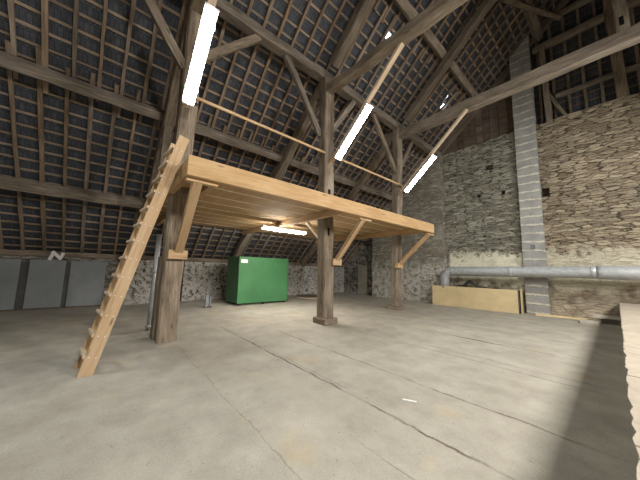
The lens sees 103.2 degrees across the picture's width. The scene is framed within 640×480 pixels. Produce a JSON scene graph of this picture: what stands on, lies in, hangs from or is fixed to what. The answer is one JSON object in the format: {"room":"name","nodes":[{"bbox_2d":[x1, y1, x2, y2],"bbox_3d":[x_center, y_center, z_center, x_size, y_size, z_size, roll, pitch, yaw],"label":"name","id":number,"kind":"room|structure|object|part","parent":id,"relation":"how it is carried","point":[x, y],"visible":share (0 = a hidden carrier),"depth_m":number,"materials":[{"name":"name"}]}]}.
{"room":"farm building","nodes":[
{"label":"farm building","id":0,"kind":"room"},
{"bbox_2d":[122,261,150,304],"bbox_3d":[-6.790,1.579,9.372,0.750,1.630,0.347,7,-9,-40],"label":"wall","id":1,"kind":"structure","parent":0,"point":[137,293],"depth_m":9.32,"materials":[{"name":"white stone"}]},
{"bbox_2d":[0,255,343,302],"bbox_3d":[-6.286,1.682,10.312,21.350,1.670,0.600,7,-9,-40],"label":"wall","id":2,"kind":"structure","parent":0,"point":[200,279],"depth_m":11.13,"materials":[{"name":"white stone"}]},
{"bbox_2d":[47,251,64,259],"bbox_3d":[-8.354,0.495,8.043,0.381,0.322,0.026,7,-9,-39],"label":"wall bracket","id":3,"kind":"object","parent":2,"relation":"attached to","point":[53,253],"visible":1,"depth_m":8.03,"materials":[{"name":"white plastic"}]},
{"bbox_2d":[141,256,153,259],"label":"plate","id":4,"kind":"object","parent":2,"relation":"on","point":[143,257],"depth_m":9.67,"materials":[{"name":"brown wood"}]},
{"bbox_2d":[180,262,184,300],"bbox_3d":[-5.657,1.695,10.418,0.055,1.600,0.055,7,-9,-40],"label":"conduit","id":5,"kind":"object","parent":2,"relation":"attached to","point":[184,262],"visible":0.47,"depth_m":10.39,"materials":[{"name":"metal"}]},
{"bbox_2d":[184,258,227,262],"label":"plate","id":6,"kind":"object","parent":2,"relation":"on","point":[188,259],"depth_m":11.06,"materials":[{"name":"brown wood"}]},
{"bbox_2d":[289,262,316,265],"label":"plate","id":7,"kind":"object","parent":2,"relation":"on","point":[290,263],"depth_m":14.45,"materials":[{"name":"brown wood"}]},
{"bbox_2d":[0,0,561,263],"bbox_3d":[-2.299,-4.803,6.677,21.250,11.268,12.449,7,-9,-40],"label":"ceiling","id":8,"kind":"structure","parent":0,"point":[51,134],"depth_m":7.25,"materials":[{"name":"tile"}]},
{"bbox_2d":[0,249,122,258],"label":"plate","id":9,"kind":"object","parent":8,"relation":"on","point":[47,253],"depth_m":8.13,"materials":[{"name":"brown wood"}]},
{"bbox_2d":[0,175,369,240],"bbox_3d":[-4.566,-1.008,9.004,20.550,0.352,0.347,7,-9,-40],"label":"purlin","id":10,"kind":"object","parent":8,"relation":"attached to","point":[8,183],"visible":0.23,"depth_m":6.91,"materials":[{"name":"brown wood"}]},
{"bbox_2d":[0,50,391,199],"bbox_3d":[-3.090,-3.131,7.588,20.550,0.377,0.359,7,-9,-40],"label":"purlin","id":11,"kind":"object","parent":8,"relation":"attached to","point":[8,61],"visible":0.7,"depth_m":6.15,"materials":[{"name":"brown wood"}]},
{"bbox_2d":[215,0,335,80],"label":"wall plate","id":12,"kind":"object","parent":8,"relation":"on","point":[233,15],"depth_m":6.33,"materials":[{"name":"brown wood"}]},
{"bbox_2d":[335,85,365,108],"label":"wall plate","id":13,"kind":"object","parent":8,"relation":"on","point":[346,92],"depth_m":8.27,"materials":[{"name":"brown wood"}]},
{"bbox_2d":[329,0,374,68],"bbox_3d":[2.111,-7.518,5.733,0.285,4.789,5.235,7,-9,-40],"label":"rafter","id":14,"kind":"object","parent":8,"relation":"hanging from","point":[363,7],"visible":1,"depth_m":6.87,"materials":[{"name":"brown wood"}]},
{"bbox_3d":[1.979,-10.380,2.721,20.550,0.274,0.234,7,-9,-40],"label":"ridge beam","id":15,"kind":"structure","parent":14,"relation":"on","visible":0},
{"bbox_2d":[403,0,495,121],"bbox_3d":[5.068,-7.141,8.253,0.282,4.785,5.228,7,-9,-40],"label":"rafter","id":16,"kind":"object","parent":15,"relation":"attached to","point":[485,6],"visible":1,"depth_m":8.70,"materials":[{"name":"brown wood"}]},
{"bbox_2d":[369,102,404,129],"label":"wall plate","id":17,"kind":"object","parent":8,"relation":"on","point":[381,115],"depth_m":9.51,"materials":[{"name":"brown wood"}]},
{"bbox_2d":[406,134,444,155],"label":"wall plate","id":18,"kind":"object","parent":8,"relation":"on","point":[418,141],"depth_m":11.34,"materials":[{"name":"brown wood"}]},
{"bbox_2d":[392,0,484,108],"bbox_3d":[-0.332,-7.107,4.946,20.550,0.364,0.360,7,-9,-40],"label":"purlin","id":19,"kind":"object","parent":8,"relation":"attached to","point":[404,6],"visible":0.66,"depth_m":8.51,"materials":[{"name":"brown wood"}]},
{"bbox_2d":[519,0,542,41],"bbox_3d":[1.058,-9.128,3.615,20.550,0.352,0.354,7,-9,-40],"label":"purlin","id":20,"kind":"object","parent":8,"relation":"attached to","point":[532,19],"visible":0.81,"depth_m":9.54,"materials":[{"name":"brown wood"}]},
{"bbox_2d":[502,0,561,20],"bbox_3d":[7.598,-8.183,9.008,3.411,1.110,0.221,4,-7,-23],"label":"brace","id":21,"kind":"object","parent":20,"relation":"attached to","point":[514,3],"visible":1,"depth_m":8.88,"materials":[{"name":"brown wood"}]},
{"bbox_2d":[0,292,639,479],"bbox_3d":[1.628,1.722,1.245,21.600,0.250,24.800,7,-9,-40],"label":"floor","id":22,"kind":"structure","parent":0,"point":[245,391],"depth_m":2.81,"materials":[{"name":"concrete"}]},
{"bbox_2d":[14,261,70,308],"bbox_3d":[-8.794,1.379,7.702,3.320,1.440,0.020,7,-9,-40],"label":"sheet","id":23,"kind":"object","parent":22,"relation":"on","point":[24,268],"visible":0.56,"depth_m":7.63,"materials":[{"name":"grey metal"}]},
{"bbox_2d":[0,305,100,311],"bbox_3d":[-8.722,2.074,7.578,3.400,0.035,0.120,7,-9,-40],"label":"batten","id":24,"kind":"object","parent":22,"relation":"on","point":[86,305],"visible":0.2,"depth_m":7.83,"materials":[{"name":"wood"}]},
{"bbox_2d":[0,259,20,309],"bbox_3d":[-9.440,1.253,7.108,1.250,1.480,0.030,7,-9,-40],"label":"sheet metal","id":25,"kind":"object","parent":24,"relation":"on","point":[9,268],"visible":1,"depth_m":7.39,"materials":[{"name":"grey metal"}]},
{"bbox_2d":[23,260,65,308],"bbox_3d":[-8.535,1.366,7.881,0.780,1.480,0.030,7,-9,-40],"label":"sheet metal","id":26,"kind":"object","parent":24,"relation":"on","point":[44,286],"visible":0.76,"depth_m":7.86,"materials":[{"name":"grey metal"}]},
{"bbox_2d":[65,261,106,306],"bbox_3d":[-7.813,1.456,8.499,0.890,1.480,0.030,7,-9,-40],"label":"sheet metal","id":27,"kind":"object","parent":24,"relation":"on","point":[86,278],"visible":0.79,"depth_m":8.47,"materials":[{"name":"grey metal"}]},
{"bbox_2d":[74,135,188,377],"bbox_3d":[-2.752,0.022,3.822,1.060,3.518,0.469,7,-9,-40],"label":"ladder","id":28,"kind":"object","parent":22,"relation":"on","point":[90,353],"visible":1,"depth_m":3.63,"materials":[{"name":"brown wood"}]},
{"bbox_2d":[145,234,161,330],"bbox_3d":[-3.717,0.921,5.673,0.144,2.121,0.144,7,-9,-40],"label":"metal pipe","id":29,"kind":"object","parent":22,"relation":"on","point":[159,236],"visible":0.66,"depth_m":5.63,"materials":[{"name":"metal"}]},
{"bbox_2d":[149,0,201,343],"bbox_3d":[-2.849,-1.573,5.177,0.386,7.019,0.980,7,-9,-40],"label":"timber post","id":30,"kind":"object","parent":22,"relation":"on","point":[165,313],"visible":0.66,"depth_m":4.84,"materials":[{"name":"brown wood"}]},
{"bbox_2d":[142,0,184,70],"bbox_3d":[-3.123,-4.312,4.743,1.340,1.818,0.109,7,-9,-40],"label":"brace","id":31,"kind":"object","parent":30,"relation":"attached to","point":[151,6],"visible":0.93,"depth_m":4.82,"materials":[{"name":"brown wood"}]},
{"bbox_2d":[140,8,186,259],"bbox_3d":[-4.586,-2.255,7.236,0.273,5.589,6.401,7,-9,-40],"label":"rafter","id":32,"kind":"object","parent":30,"relation":"attached to","point":[170,114],"visible":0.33,"depth_m":6.37,"materials":[{"name":"brown wood"}]},
{"bbox_2d":[157,124,171,174],"bbox_3d":[-4.042,-1.995,6.534,0.172,1.918,0.383,7,-9,-40],"label":"strut","id":33,"kind":"object","parent":32,"relation":"attached to","point":[166,135],"visible":0.5,"depth_m":6.48,"materials":[{"name":"brown wood"}]},
{"bbox_2d":[184,0,206,22],"bbox_3d":[0.784,-4.968,1.360,0.302,0.274,11.504,7,-7,-40],"label":"tie beam","id":34,"kind":"structure","parent":30,"relation":"attached to","point":[197,6],"depth_m":5.04,"materials":[{"name":"brown wood"}]},
{"bbox_2d":[182,0,216,107],"bbox_3d":[-1.731,-3.667,3.999,0.120,2.214,2.407,7,-9,-40],"label":"batten","id":35,"kind":"object","parent":34,"relation":"attached to","point":[212,2],"visible":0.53,"depth_m":3.97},
{"bbox_2d":[181,1,219,106],"bbox_3d":[-2.027,-3.036,4.252,0.225,1.110,1.198,7,-9,-40],"label":"lamp","id":36,"kind":"object","parent":35,"relation":"attached to","point":[209,16],"visible":1,"depth_m":4.17,"materials":[{"name":"white plastic"}]},
{"bbox_2d":[205,34,261,63],"bbox_3d":[-2.007,-4.332,5.710,1.429,1.513,0.109,7,-9,-40],"label":"brace","id":37,"kind":"object","parent":30,"relation":"attached to","point":[215,53],"visible":0.81,"depth_m":5.68,"materials":[{"name":"brown wood"}]},
{"bbox_2d":[203,295,211,307],"bbox_3d":[-3.973,2.159,8.967,0.280,0.420,0.220,7,-9,-40],"label":"stub","id":38,"kind":"object","parent":22,"relation":"on","point":[207,297],"visible":0.98,"depth_m":8.97,"materials":[{"name":"grey paint"}]},
{"bbox_2d":[225,256,288,304],"bbox_3d":[-2.607,1.678,10.671,2.220,1.840,1.168,7,-9,-40],"label":"box","id":39,"kind":"object","parent":22,"relation":"on","point":[249,279],"visible":0.99,"depth_m":10.11,"materials":[{"name":"green paint"}]},
{"bbox_2d":[295,294,316,298],"bbox_3d":[-0.634,2.856,12.844,1.320,0.105,1.122,7,-9,-40],"label":"round board","id":40,"kind":"object","parent":22,"relation":"on","point":[306,296],"visible":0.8,"depth_m":12.65,"materials":[{"name":"brown wood"}]},
{"bbox_2d":[313,76,337,325],"bbox_3d":[0.212,-1.268,7.141,0.460,7.007,0.519,7,-9,-40],"label":"timber post","id":41,"kind":"object","parent":22,"relation":"on","point":[325,270],"visible":0.88,"depth_m":6.95,"materials":[{"name":"brown wood"}]},
{"bbox_2d":[232,79,330,256],"bbox_3d":[-1.858,-1.911,9.558,0.274,5.587,6.392,7,-9,-40],"label":"rafter","id":42,"kind":"object","parent":41,"relation":"attached to","point":[305,122],"visible":0.51,"depth_m":8.62,"materials":[{"name":"brown wood"}]},
{"bbox_2d":[156,154,433,267],"bbox_3d":[-0.873,0.070,8.460,7.960,1.530,5.900,7,-9,-40],"label":"mezzanine","id":43,"kind":"object","parent":41,"relation":"attached to","point":[220,195],"visible":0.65,"depth_m":6.25,"materials":[{"name":"brown wood"}]},
{"bbox_2d":[261,225,306,234],"bbox_3d":[-1.165,-0.330,8.444,1.700,0.125,0.180,7,-9,-40],"label":"lamp","id":44,"kind":"object","parent":43,"relation":"attached to","point":[267,227],"visible":1,"depth_m":8.33,"materials":[{"name":"white plastic"}]},
{"bbox_2d":[196,96,403,186],"bbox_3d":[0.391,-2.412,7.315,7.500,0.060,0.040,7,-9,-40],"label":"handrail","id":45,"kind":"object","parent":41,"relation":"attached to","point":[197,97],"visible":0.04,"depth_m":6.07,"materials":[{"name":"brown wood"}]},
{"bbox_2d":[283,55,320,136],"bbox_3d":[-0.443,-3.950,7.030,1.384,1.870,0.114,7,-9,-40],"label":"brace","id":46,"kind":"object","parent":41,"relation":"attached to","point":[287,59],"visible":0.93,"depth_m":6.97,"materials":[{"name":"brown wood"}]},
{"bbox_2d":[334,100,355,131],"bbox_3d":[0.681,-3.861,8.000,1.289,1.761,0.110,7,-9,-40],"label":"brace","id":47,"kind":"object","parent":41,"relation":"attached to","point":[339,120],"visible":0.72,"depth_m":8.03,"materials":[{"name":"brown wood"}]},
{"bbox_2d":[309,0,467,102],"bbox_3d":[3.505,-4.627,3.686,0.294,0.277,11.504,7,-7,-40],"label":"tie beam","id":48,"kind":"structure","parent":41,"relation":"attached to","point":[439,9],"depth_m":5.65,"materials":[{"name":"brown wood"}]},
{"bbox_2d":[329,42,403,164],"bbox_3d":[1.091,-3.314,6.412,0.120,2.214,2.407,7,-9,-40],"label":"batten","id":49,"kind":"object","parent":48,"relation":"attached to","point":[400,46],"visible":0.58,"depth_m":6.10,"materials":[{"name":"beige wood"}]},
{"bbox_2d":[334,102,373,160],"bbox_3d":[0.860,-2.777,6.603,0.225,1.110,1.198,7,-9,-40],"label":"lamp","id":50,"kind":"object","parent":49,"relation":"attached to","point":[363,115],"visible":1,"depth_m":6.52,"materials":[{"name":"white plastic"}]},
{"bbox_2d":[386,128,404,310],"bbox_3d":[2.951,-0.876,9.893,0.460,7.009,0.595,7,-9,-40],"label":"timber post","id":51,"kind":"object","parent":22,"relation":"on","point":[397,197],"visible":0.89,"depth_m":9.67,"materials":[{"name":"brown wood"}]},
{"bbox_2d":[300,127,400,265],"bbox_3d":[1.095,-1.542,12.085,0.276,5.599,6.392,7,-9,-40],"label":"rafter","id":52,"kind":"object","parent":51,"relation":"attached to","point":[381,154],"visible":0.56,"depth_m":11.22,"materials":[{"name":"brown wood"}]},
{"bbox_2d":[371,114,396,173],"bbox_3d":[2.432,-3.566,9.489,1.578,1.916,0.108,7,-9,-40],"label":"brace","id":53,"kind":"object","parent":51,"relation":"attached to","point":[374,118],"visible":0.99,"depth_m":9.43,"materials":[{"name":"brown wood"}]},
{"bbox_2d":[402,140,413,164],"bbox_3d":[3.571,-3.572,10.478,1.147,1.614,0.108,7,-9,-40],"label":"brace","id":54,"kind":"object","parent":51,"relation":"attached to","point":[411,142],"visible":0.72,"depth_m":10.49,"materials":[{"name":"brown wood"}]},
{"bbox_2d":[384,22,639,141],"bbox_3d":[6.463,-4.503,6.239,0.300,0.390,11.500,7,-9,-40],"label":"tie beam","id":55,"kind":"structure","parent":51,"relation":"attached to","point":[628,37],"depth_m":6.84,"materials":[{"name":"brown wood"}]},
{"bbox_2d":[400,108,467,192],"bbox_3d":[3.845,-2.969,8.767,0.120,2.214,2.407,7,-9,-40],"label":"batten","id":56,"kind":"object","parent":55,"relation":"attached to","point":[465,111],"visible":0.96,"depth_m":8.56,"materials":[{"name":"beige wood"}]},
{"bbox_2d":[403,154,436,192],"bbox_3d":[3.550,-2.338,9.020,0.225,1.110,1.198,7,-9,-40],"label":"lamp","id":57,"kind":"object","parent":56,"relation":"attached to","point":[431,159],"visible":1,"depth_m":8.94,"materials":[{"name":"white plastic"}]},
{"bbox_2d":[611,0,630,32],"bbox_3d":[6.939,-6.961,6.049,0.249,4.674,0.228,7,-10,-40],"label":"post","id":58,"kind":"object","parent":55,"relation":"on","point":[620,7],"visible":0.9,"depth_m":5.74,"materials":[{"name":"brown wood"}]},
{"bbox_2d":[432,285,523,313],"bbox_3d":[6.272,2.342,10.366,3.149,0.880,0.370,-5,-9,45],"label":"box","id":59,"kind":"object","parent":22,"relation":"on","point":[500,300],"visible":0.99,"depth_m":10.04,"materials":[{"name":"brown wood"}]},
{"bbox_2d":[457,280,499,288],"bbox_3d":[6.401,1.797,10.341,1.503,0.293,0.273,-5,-9,45],"label":"plastic sheet","id":60,"kind":"object","parent":59,"relation":"on","point":[467,281],"visible":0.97,"depth_m":10.45,"materials":[{"name":"black plastic"}]},
{"bbox_3d":[7.340,2.274,9.312,0.045,0.820,0.320,-5,-9,45],"label":"frame","id":61,"kind":"part","parent":59,"relation":"part of","materials":[{"name":"beige wood"}]},
{"bbox_3d":[7.382,2.240,9.268,0.020,0.880,0.370,-5,-9,45],"label":"panel","id":62,"kind":"part","parent":59,"relation":"part of","materials":[{"name":"brown wood"}]},
{"bbox_2d":[509,34,550,314],"bbox_3d":[8.026,-2.880,9.788,0.336,11.199,0.655,7,-9,-40],"label":"chimney","id":63,"kind":"object","parent":22,"relation":"on","point":[524,115],"visible":0.79,"depth_m":9.60,"materials":[{"name":"concrete"}]},
{"bbox_2d":[528,243,536,249],"bbox_3d":[7.834,0.244,9.331,0.035,0.250,0.250,7,-9,-40],"label":"vent","id":64,"kind":"object","parent":63,"relation":"attached to","point":[531,246],"depth_m":9.32,"materials":[{"name":"grey metal"}]},
{"bbox_2d":[535,313,594,319],"bbox_3d":[8.131,2.575,8.461,1.432,0.067,0.147,-4,-8,37],"label":"plank","id":65,"kind":"object","parent":22,"relation":"on","point":[536,314],"visible":0.84,"depth_m":8.44,"materials":[{"name":"brown wood"}]},
{"bbox_2d":[580,319,599,324],"bbox_3d":[8.093,2.463,7.602,0.450,0.080,0.400,7,-9,-40],"label":"flat stone","id":66,"kind":"object","parent":22,"relation":"on","point":[583,321],"visible":1,"depth_m":7.50,"materials":[{"name":"beige stone"}]},
{"bbox_2d":[593,314,620,324],"bbox_3d":[8.637,2.402,7.632,0.300,0.235,0.555,7,-9,-40],"label":"board","id":67,"kind":"object","parent":22,"relation":"on","point":[614,320],"visible":0.99,"depth_m":7.55,"materials":[{"name":"brown wood"}]},
{"bbox_2d":[619,303,639,479],"bbox_3d":[4.288,1.427,1.863,15.170,0.650,2.611,7,-9,-40],"label":"wall","id":68,"kind":"structure","parent":22,"relation":"on","point":[629,312],"depth_m":2.46,"materials":[{"name":"beige stone"}]},
{"bbox_2d":[344,238,371,294],"bbox_3d":[2.513,1.286,16.156,0.550,4.250,3.150,7,-9,-40],"label":"wall","id":69,"kind":"structure","parent":0,"point":[363,255],"depth_m":15.85,"materials":[{"name":"stone"}]},
{"bbox_2d":[358,265,367,294],"bbox_3d":[2.600,2.411,15.425,0.090,1.750,0.700,7,-9,-40],"label":"door","id":70,"kind":"structure","parent":69,"relation":"attached to","point":[362,269],"depth_m":15.35,"materials":[{"name":"paint"}]},
{"bbox_2d":[371,153,446,302],"bbox_3d":[4.691,-0.430,13.535,0.970,7.150,4.074,7,-9,-40],"label":"wall","id":71,"kind":"structure","parent":0,"point":[425,202],"depth_m":12.44,"materials":[{"name":"stone"}]},
{"bbox_2d":[443,93,639,323],"bbox_3d":[11.825,-1.232,5.596,0.600,7.230,17.400,7,-9,-40],"label":"wall","id":72,"kind":"structure","parent":0,"point":[589,158],"depth_m":8.86,"materials":[{"name":"stone"}]},
{"bbox_2d":[440,266,639,287],"bbox_3d":[8.326,1.333,8.262,0.802,0.990,8.572,7,-9,-40],"label":"ventilation duct","id":73,"kind":"object","parent":72,"relation":"attached to","point":[632,273],"visible":1,"depth_m":8.49,"materials":[{"name":"metal"}]},
{"bbox_2d":[539,45,552,121],"bbox_3d":[8.713,-5.986,9.787,0.224,3.200,0.204,7,-10,-40],"label":"post","id":74,"kind":"object","parent":72,"relation":"on","point":[542,55],"visible":0.74,"depth_m":9.68,"materials":[{"name":"brown wood"}]},
{"bbox_2d":[549,91,566,114],"bbox_3d":[8.864,-5.181,9.555,0.141,1.488,0.636,7,-9,-41],"label":"brace","id":75,"kind":"object","parent":74,"relation":"attached to","point":[553,100],"visible":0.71,"depth_m":9.47,"materials":[{"name":"brown wood"}]},
{"bbox_2d":[602,0,629,98],"bbox_3d":[9.887,-6.662,8.516,0.237,4.300,0.292,7,-10,-40],"label":"post","id":76,"kind":"object","parent":72,"relation":"on","point":[617,59],"visible":0.64,"depth_m":8.35,"materials":[{"name":"brown wood"}]},
{"bbox_2d":[443,0,639,153],"bbox_3d":[9.745,-7.082,9.136,0.255,5.674,13.200,7,-9,-40],"label":"roof","id":77,"kind":"structure","parent":0,"point":[496,119],"depth_m":9.54,"materials":[{"name":"wood"}]},
{"bbox_2d":[440,0,570,152],"bbox_3d":[7.623,-6.625,11.215,0.190,5.334,5.824,7,-9,-40],"label":"rafter","id":78,"kind":"object","parent":77,"relation":"attached to","point":[548,21],"visible":0.56,"depth_m":10.98,"materials":[{"name":"brown wood"}]},
{"bbox_2d":[540,0,592,25],"bbox_3d":[9.524,-8.672,9.297,0.190,0.197,2.301,7,-8,-40],"label":"rail","id":79,"kind":"object","parent":77,"relation":"attached to","point":[579,3],"visible":0.65,"depth_m":9.42,"materials":[{"name":"brown wood"}]},
{"bbox_2d":[532,0,639,54],"bbox_3d":[9.700,-7.703,8.925,0.229,0.234,3.450,7,-8,-40],"label":"rail","id":80,"kind":"object","parent":77,"relation":"attached to","point":[598,19],"visible":0.84,"depth_m":9.24,"materials":[{"name":"brown wood"}]},
{"bbox_2d":[555,63,639,98],"bbox_3d":[10.326,-5.566,7.901,0.153,0.190,4.400,7,-8,-40],"label":"rail","id":81,"kind":"object","parent":77,"relation":"attached to","point":[634,67],"visible":0.94,"depth_m":8.79,"materials":[{"name":"brown wood"}]}
]}

